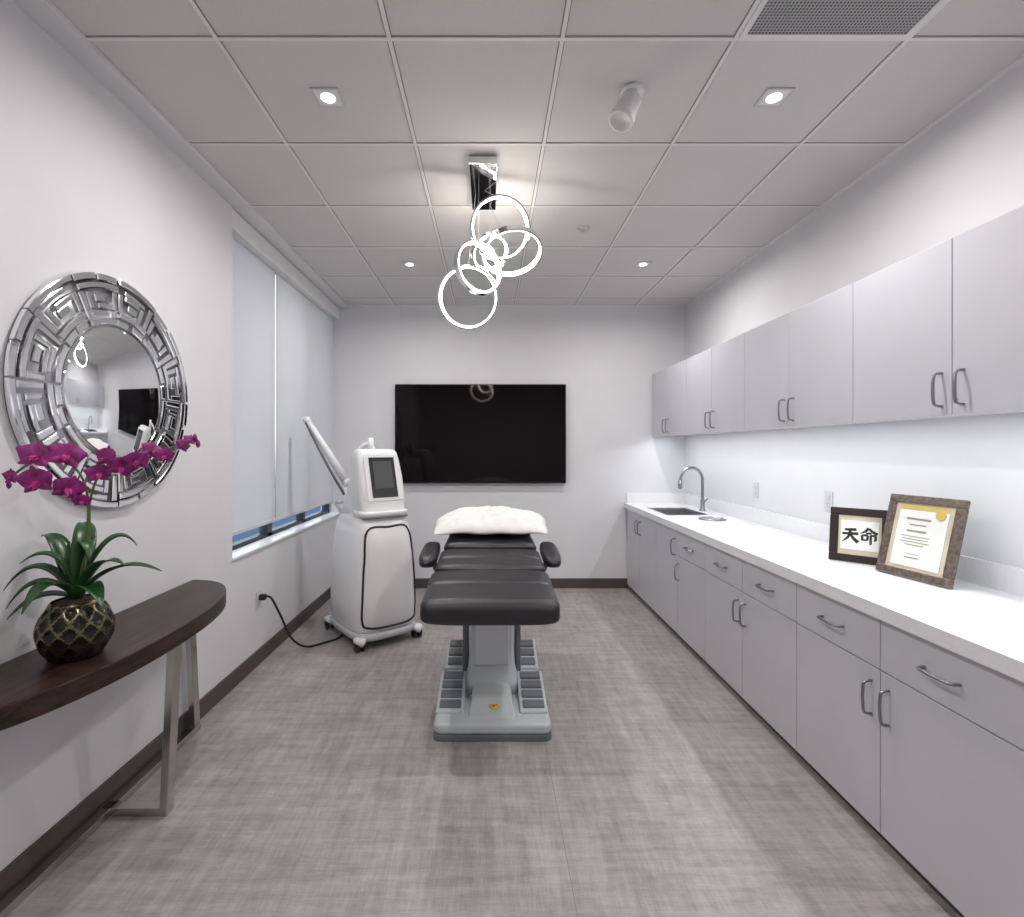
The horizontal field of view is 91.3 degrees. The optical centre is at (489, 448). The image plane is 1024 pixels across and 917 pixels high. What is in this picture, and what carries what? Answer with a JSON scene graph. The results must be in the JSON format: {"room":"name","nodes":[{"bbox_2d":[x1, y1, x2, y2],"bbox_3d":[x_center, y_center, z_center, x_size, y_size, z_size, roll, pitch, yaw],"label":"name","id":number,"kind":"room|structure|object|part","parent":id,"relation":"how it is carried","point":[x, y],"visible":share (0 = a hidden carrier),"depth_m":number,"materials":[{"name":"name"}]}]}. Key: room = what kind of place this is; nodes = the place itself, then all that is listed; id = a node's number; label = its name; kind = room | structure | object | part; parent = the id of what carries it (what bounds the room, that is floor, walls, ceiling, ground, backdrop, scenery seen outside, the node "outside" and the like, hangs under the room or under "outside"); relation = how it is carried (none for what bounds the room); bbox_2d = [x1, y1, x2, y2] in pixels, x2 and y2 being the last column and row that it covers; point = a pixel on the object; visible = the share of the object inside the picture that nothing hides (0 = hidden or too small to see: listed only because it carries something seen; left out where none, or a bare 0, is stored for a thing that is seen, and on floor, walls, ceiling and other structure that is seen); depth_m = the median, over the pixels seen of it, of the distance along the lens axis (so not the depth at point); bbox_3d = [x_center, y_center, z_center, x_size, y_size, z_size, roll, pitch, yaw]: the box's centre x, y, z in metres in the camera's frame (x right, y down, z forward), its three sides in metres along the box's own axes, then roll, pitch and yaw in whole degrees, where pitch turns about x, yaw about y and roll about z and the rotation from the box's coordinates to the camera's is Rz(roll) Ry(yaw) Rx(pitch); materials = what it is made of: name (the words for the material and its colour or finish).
{"room":"examination room","nodes":[
{"label":"examination room","id":0,"kind":"room"},
{"bbox_2d":[0,0,339,870],"bbox_3d":[-1.620,-0.070,1.835,0.200,2.960,6.470,0,0,0],"label":"wall","id":1,"kind":"structure","parent":0,"point":[86,185],"depth_m":2.02,"materials":[{"name":"paint"}]},
{"bbox_2d":[3,272,187,507],"bbox_3d":[-1.506,-0.225,2.015,0.028,0.920,0.920,0,0,0],"label":"wall mirror","id":2,"kind":"object","parent":1,"relation":"attached to","point":[90,362],"visible":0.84,"depth_m":1.91,"materials":[{"name":"silver glass"}]},
{"bbox_3d":[-1.507,-0.225,2.015,0.026,0.528,0.528,0,0,0],"label":"glass","id":3,"kind":"part","parent":2,"relation":"part of","materials":[{"name":"mirror"}]},
{"bbox_2d":[0,587,330,900],"bbox_3d":[-1.514,1.360,1.829,0.012,0.100,6.458,0,0,0],"label":"baseboard","id":4,"kind":"structure","parent":1,"relation":"attached to","point":[14,873],"depth_m":2.04,"materials":[{"name":"plastic"}]},
{"bbox_2d":[13,0,349,307],"bbox_3d":[-1.470,-1.439,1.835,0.100,0.022,6.470,0,0,0],"label":"trim","id":5,"kind":"structure","parent":1,"relation":"attached to","point":[43,12],"depth_m":2.15,"materials":[{"name":"white paint"}]},
{"bbox_2d":[256,590,261,609],"bbox_3d":[-1.516,0.990,3.280,0.009,0.116,0.072,0,0,0],"label":"wall outlet","id":6,"kind":"object","parent":1,"relation":"attached to","point":[258,602],"visible":0.91,"depth_m":3.27,"materials":[{"name":"white plastic"}]},
{"bbox_2d":[232,504,328,550],"bbox_3d":[-1.660,-0.385,4.010,0.060,2.090,2.120,0,0,0],"label":"frame","id":7,"kind":"object","parent":1,"relation":"attached to","point":[267,530],"visible":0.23,"depth_m":3.82,"materials":[{"name":"metal"}]},
{"bbox_2d":[232,208,338,535],"bbox_3d":[-1.573,-0.447,4.010,0.095,1.963,2.112,0,0,0],"label":"roller shade","id":8,"kind":"object","parent":1,"relation":"attached to","point":[305,316],"visible":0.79,"depth_m":3.68,"materials":[{"name":"white fabric"}]},
{"bbox_2d":[231,512,339,560],"bbox_3d":[-1.569,0.651,4.005,0.122,0.018,2.130,0,0,0],"label":"window sill","id":9,"kind":"structure","parent":1,"relation":"attached to","point":[243,551],"depth_m":3.67,"materials":[{"name":"white paint"}]},
{"bbox_2d":[7,588,960,916],"bbox_3d":[0.205,1.460,1.835,3.850,0.100,6.770,0,0,0],"label":"floor","id":10,"kind":"structure","parent":0,"point":[320,784],"depth_m":1.98,"materials":[{"name":"carpet"}]},
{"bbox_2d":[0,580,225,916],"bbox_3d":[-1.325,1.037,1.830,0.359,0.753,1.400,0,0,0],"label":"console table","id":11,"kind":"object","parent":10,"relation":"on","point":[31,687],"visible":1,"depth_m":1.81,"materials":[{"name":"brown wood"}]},
{"bbox_2d":[2,434,200,663],"bbox_3d":[-1.214,0.305,1.551,0.594,0.707,0.291,0,0,20],"label":"potted orchid","id":12,"kind":"object","parent":11,"relation":"on","point":[76,626],"visible":1,"depth_m":1.54,"materials":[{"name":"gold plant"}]},
{"bbox_3d":[-1.366,0.256,1.569,0.199,0.470,0.054,0,0,-9],"label":"stem","id":13,"kind":"part","parent":12,"relation":"part of","materials":[{"name":"green plant"}]},
{"bbox_3d":[-1.325,0.570,1.600,0.202,0.178,0.202,0,0,0],"label":"pot","id":14,"kind":"part","parent":12,"relation":"part of","materials":[{"name":"gold metal"}]},
{"bbox_3d":[-1.125,0.234,1.562,0.393,0.514,0.033,0,0,7],"label":"stem","id":15,"kind":"part","parent":12,"relation":"part of","materials":[{"name":"green plant"}]},
{"bbox_3d":[-1.220,1.067,1.910,0.142,0.691,0.052,0,0,41],"label":"leg","id":16,"kind":"part","parent":11,"relation":"part of","materials":[{"name":"metal"}]},
{"bbox_3d":[-1.475,1.067,2.475,0.030,0.688,0.095,0,0,0],"label":"leg","id":17,"kind":"part","parent":11,"relation":"part of","materials":[{"name":"metal"}]},
{"bbox_2d":[259,594,343,647],"bbox_3d":[-1.283,1.182,3.521,0.067,0.460,0.684,0,0,39],"label":"power cord","id":18,"kind":"object","parent":10,"relation":"on","point":[261,596],"visible":0.93,"depth_m":3.38,"materials":[{"name":"black plastic"}]},
{"bbox_2d":[303,416,422,652],"bbox_3d":[-0.988,0.575,3.850,0.649,1.668,0.794,0,0,-38],"label":"machine","id":19,"kind":"object","parent":10,"relation":"on","point":[373,593],"visible":1,"depth_m":3.63,"materials":[{"name":"white plastic"}]},
{"bbox_3d":[-1.077,0.487,4.061,0.343,0.148,0.178,0,0,-38],"label":"handle","id":20,"kind":"part","parent":19,"relation":"part of","materials":[{"name":"white plastic"}]},
{"bbox_3d":[-1.130,0.440,3.975,0.090,0.344,0.068,0,0,27],"label":"arm post","id":21,"kind":"part","parent":19,"relation":"part of","materials":[{"name":"white plastic"}]},
{"bbox_2d":[353,508,407,517],"bbox_3d":[-0.816,0.473,3.726,0.390,0.043,0.240,0,0,-38],"label":"shelf","id":22,"kind":"object","parent":19,"relation":"attached to","point":[357,512],"depth_m":3.63,"materials":[{"name":"white plastic"}]},
{"bbox_2d":[419,533,560,741],"bbox_3d":[0.000,0.942,2.865,0.806,0.935,1.470,0,0,0],"label":"chair","id":23,"kind":"object","parent":10,"relation":"on","point":[491,586],"visible":0.92,"depth_m":2.56,"materials":[{"name":"black leather"}]},
{"bbox_2d":[435,549,544,571],"bbox_3d":[0.000,0.654,2.775,0.586,0.148,0.350,0,0,0],"label":"seat cushion","id":24,"kind":"object","parent":23,"relation":"on","point":[449,559],"depth_m":2.72,"materials":[{"name":"black leather"}]},
{"bbox_2d":[420,570,559,625],"bbox_3d":[0.000,0.693,2.365,0.609,0.144,0.470,0,0,0],"label":"cushion","id":25,"kind":"object","parent":23,"relation":"on","point":[451,597],"depth_m":2.17,"materials":[{"name":"black leather"}]},
{"bbox_2d":[444,533,535,549],"bbox_3d":[0.000,0.578,3.275,0.553,0.206,0.650,0,0,0],"label":"cushion","id":26,"kind":"object","parent":23,"relation":"on","point":[455,541],"depth_m":3.00,"materials":[{"name":"black leather"}]},
{"bbox_2d":[434,506,547,534],"bbox_3d":[0.004,0.451,3.252,0.739,0.152,0.497,0,0,0],"label":"pillow","id":27,"kind":"object","parent":23,"relation":"on","point":[484,520],"visible":1,"depth_m":3.09,"materials":[{"name":"fabric"}]},
{"bbox_2d":[436,640,547,714],"bbox_3d":[0.009,1.291,2.885,0.564,0.097,0.754,0,0,0],"label":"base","id":28,"kind":"object","parent":23,"relation":"on","point":[463,690],"depth_m":2.69,"materials":[{"name":"white plastic"}]},
{"bbox_3d":[0.010,1.090,2.910,0.330,0.460,0.140,0,0,0],"label":"column rail","id":29,"kind":"part","parent":23,"relation":"part of","materials":[{"name":"grey metal"}]},
{"bbox_3d":[0.010,1.020,2.753,0.190,0.340,0.017,0,0,0],"label":"column plate","id":30,"kind":"part","parent":23,"relation":"part of","materials":[{"name":"white plastic"}]},
{"bbox_3d":[0.012,1.355,2.845,0.574,0.054,0.870,0,0,0],"label":"plate","id":31,"kind":"part","parent":23,"relation":"part of","materials":[{"name":"white plastic"}]},
{"bbox_2d":[627,509,1023,916],"bbox_3d":[1.653,1.002,2.697,0.613,0.815,4.735,0,0,0],"label":"base cabinet","id":32,"kind":"object","parent":10,"relation":"on","point":[922,739],"visible":0.95,"depth_m":1.80,"materials":[{"name":"laminate"}]},
{"bbox_2d":[624,493,1023,681],"bbox_3d":[1.670,0.520,2.694,0.620,0.150,4.748,0,0,0],"label":"countertop","id":33,"kind":"structure","parent":32,"relation":"on","point":[980,619],"depth_m":2.01,"materials":[{"name":"stone"}]},
{"bbox_2d":[648,508,708,514],"bbox_3d":[1.630,0.639,4.370,0.364,0.194,0.524,0,0,0],"label":"sink","id":34,"kind":"object","parent":33,"relation":"in","point":[686,511],"visible":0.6,"depth_m":4.61,"materials":[{"name":"metal"}]},
{"bbox_2d":[678,466,707,510],"bbox_3d":[1.775,0.348,4.361,0.242,0.393,0.130,0,0,0],"label":"faucet","id":35,"kind":"object","parent":33,"relation":"on","point":[702,500],"visible":1,"depth_m":4.39,"materials":[{"name":"silver metal"}]},
{"bbox_2d":[698,516,725,520],"bbox_3d":[1.720,0.537,3.870,0.200,0.015,0.200,0,0,0],"label":"soap dish","id":36,"kind":"object","parent":33,"relation":"on","point":[707,518],"visible":1,"depth_m":3.85,"materials":[{"name":"silver metal"}]},
{"bbox_3d":[1.720,0.537,3.870,0.138,0.015,0.138,0,0,0],"label":"lid","id":37,"kind":"part","parent":36,"relation":"part of","materials":[{"name":"metal"}]},
{"bbox_2d":[828,507,887,564],"bbox_3d":[1.787,0.417,2.412,0.240,0.259,0.116,0,0,45],"label":"calligraphy","id":38,"kind":"object","parent":33,"relation":"on","point":[855,535],"visible":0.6,"depth_m":2.40,"materials":[{"name":"paper"}]},
{"bbox_2d":[875,493,970,588],"bbox_3d":[1.807,0.373,2.096,0.117,0.345,0.310,0,0,-10],"label":"framed certificate","id":39,"kind":"object","parent":33,"relation":"on","point":[922,540],"visible":1,"depth_m":2.07,"materials":[{"name":"brown paper"}]},
{"bbox_2d":[320,307,684,587],"bbox_3d":[0.205,-0.070,5.145,3.850,2.960,0.150,0,0,0],"label":"wall","id":40,"kind":"structure","parent":0,"point":[606,358],"depth_m":5.07,"materials":[{"name":"paint"}]},
{"bbox_2d":[395,384,565,482],"bbox_3d":[-0.096,-0.152,5.039,1.715,0.995,0.062,0,0,0],"label":"wall tv","id":41,"kind":"object","parent":40,"relation":"attached to","point":[445,433],"visible":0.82,"depth_m":5.01,"materials":[{"name":"black glass"}]},
{"bbox_2d":[415,578,627,587],"bbox_3d":[-0.060,1.360,5.064,2.920,0.100,0.012,0,0,0],"label":"baseboard","id":42,"kind":"structure","parent":40,"relation":"attached to","point":[419,582],"depth_m":5.06,"materials":[{"name":"plastic"}]},
{"bbox_2d":[50,0,1023,304],"bbox_3d":[0.230,-1.500,1.835,3.500,0.100,6.470,0,0,0],"label":"ceiling","id":43,"kind":"structure","parent":0,"point":[456,91],"depth_m":2.20,"materials":[{"name":"tile"}]},
{"bbox_2d":[310,87,345,107],"bbox_3d":[-0.667,-1.447,2.060,0.112,0.005,0.112,0,0,0],"label":"recessed light","id":44,"kind":"object","parent":43,"relation":"in","point":[325,97],"visible":1,"depth_m":2.06,"materials":[{"name":"white plastic"}]},
{"bbox_3d":[-0.667,-1.448,2.060,0.094,0.003,0.094,0,0,0],"label":"trim plate","id":45,"kind":"part","parent":44,"relation":"part of","materials":[{"name":"white metal"}]},
{"bbox_2d":[401,261,417,266],"bbox_3d":[-0.630,-1.447,3.920,0.112,0.005,0.112,0,0,0],"label":"recessed light","id":46,"kind":"object","parent":43,"relation":"in","point":[404,263],"visible":1,"depth_m":3.90,"materials":[{"name":"white plastic"}]},
{"bbox_2d":[437,156,542,329],"bbox_3d":[0.033,-1.056,2.748,0.553,0.777,0.471,0,0,-35],"label":"ring chandelier","id":47,"kind":"object","parent":43,"relation":"hanging from","point":[482,169],"visible":1,"depth_m":2.71,"materials":[{"name":"chrome"},{"name":"glowing white acrylic"}]},
{"bbox_2d":[85,0,1023,305],"bbox_3d":[0.280,-1.449,1.835,3.400,0.001,6.470,0,0,0],"label":"trim","id":48,"kind":"structure","parent":43,"relation":"attached to","point":[193,0],"depth_m":2.15,"materials":[{"name":"white metal"}]},
{"bbox_2d":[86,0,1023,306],"bbox_3d":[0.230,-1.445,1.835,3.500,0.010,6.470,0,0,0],"label":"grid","id":49,"kind":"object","parent":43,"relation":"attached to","point":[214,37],"visible":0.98,"depth_m":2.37,"materials":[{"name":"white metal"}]},
{"bbox_2d":[577,225,588,232],"bbox_3d":[0.610,-1.435,3.280,0.084,0.028,0.084,0,0,0],"label":"sprinkler","id":50,"kind":"object","parent":43,"relation":"attached to","point":[583,228],"visible":1,"depth_m":3.27,"materials":[{"name":"white plastic"}]},
{"bbox_2d":[608,82,644,132],"bbox_3d":[0.549,-1.368,2.009,0.147,0.163,0.118,0,0,0],"label":"ceiling spotlight","id":51,"kind":"object","parent":43,"relation":"attached to","point":[621,119],"depth_m":1.98,"materials":[{"name":"white metal"}]},
{"bbox_2d":[634,261,652,266],"bbox_3d":[1.200,-1.447,3.920,0.112,0.005,0.112,0,0,0],"label":"recessed light","id":52,"kind":"object","parent":43,"relation":"in","point":[639,263],"visible":1,"depth_m":3.90,"materials":[{"name":"white plastic"}]},
{"bbox_2d":[753,87,795,107],"bbox_3d":[1.170,-1.447,2.060,0.112,0.005,0.112,0,0,0],"label":"recessed light","id":53,"kind":"object","parent":43,"relation":"in","point":[773,97],"visible":1,"depth_m":2.06,"materials":[{"name":"white plastic"}]},
{"bbox_3d":[1.170,-1.448,2.060,0.094,0.003,0.094,0,0,0],"label":"trim plate","id":54,"kind":"part","parent":53,"relation":"part of","materials":[{"name":"white metal"}]},
{"bbox_2d":[738,0,946,38],"bbox_3d":[1.170,-1.445,1.459,0.594,0.010,0.595,0,0,0],"label":"ceiling air vent","id":55,"kind":"object","parent":43,"relation":"in","point":[771,19],"depth_m":1.68,"materials":[{"name":"grey metal"}]},
{"bbox_2d":[685,61,1023,568],"bbox_3d":[2.055,-0.070,1.835,0.150,2.960,6.470,0,0,0],"label":"wall","id":56,"kind":"structure","parent":0,"point":[966,171],"depth_m":2.50,"materials":[{"name":"paint"}]},
{"bbox_2d":[753,482,758,497],"bbox_3d":[1.976,0.305,3.720,0.009,0.116,0.072,0,0,0],"label":"wall outlet","id":57,"kind":"object","parent":56,"relation":"attached to","point":[755,484],"visible":1,"depth_m":3.71,"materials":[{"name":"white plastic"}]},
{"bbox_2d":[627,493,1023,596],"bbox_3d":[1.683,0.495,2.694,0.595,0.100,4.748,0,0,0],"label":"backsplash","id":58,"kind":"structure","parent":56,"relation":"attached to","point":[1001,577],"depth_m":3.10,"materials":[{"name":"stone"}]},
{"bbox_2d":[824,491,832,511],"bbox_3d":[1.976,0.305,2.920,0.009,0.116,0.072,0,0,0],"label":"wall outlet","id":59,"kind":"object","parent":56,"relation":"attached to","point":[828,496],"visible":0.95,"depth_m":2.92,"materials":[{"name":"white plastic"}]},
{"bbox_2d":[652,205,1023,436],"bbox_3d":[1.789,-0.436,2.697,0.375,0.632,4.735,0,0,0],"label":"upper cabinet","id":60,"kind":"object","parent":56,"relation":"attached to","point":[936,332],"visible":1,"depth_m":2.10,"materials":[{"name":"laminate"}]},
{"bbox_3d":[1.819,-0.139,2.697,0.317,0.007,4.735,0,0,0],"label":"panel","id":61,"kind":"part","parent":60,"relation":"part of","materials":[{"name":"laminate"}]}
]}

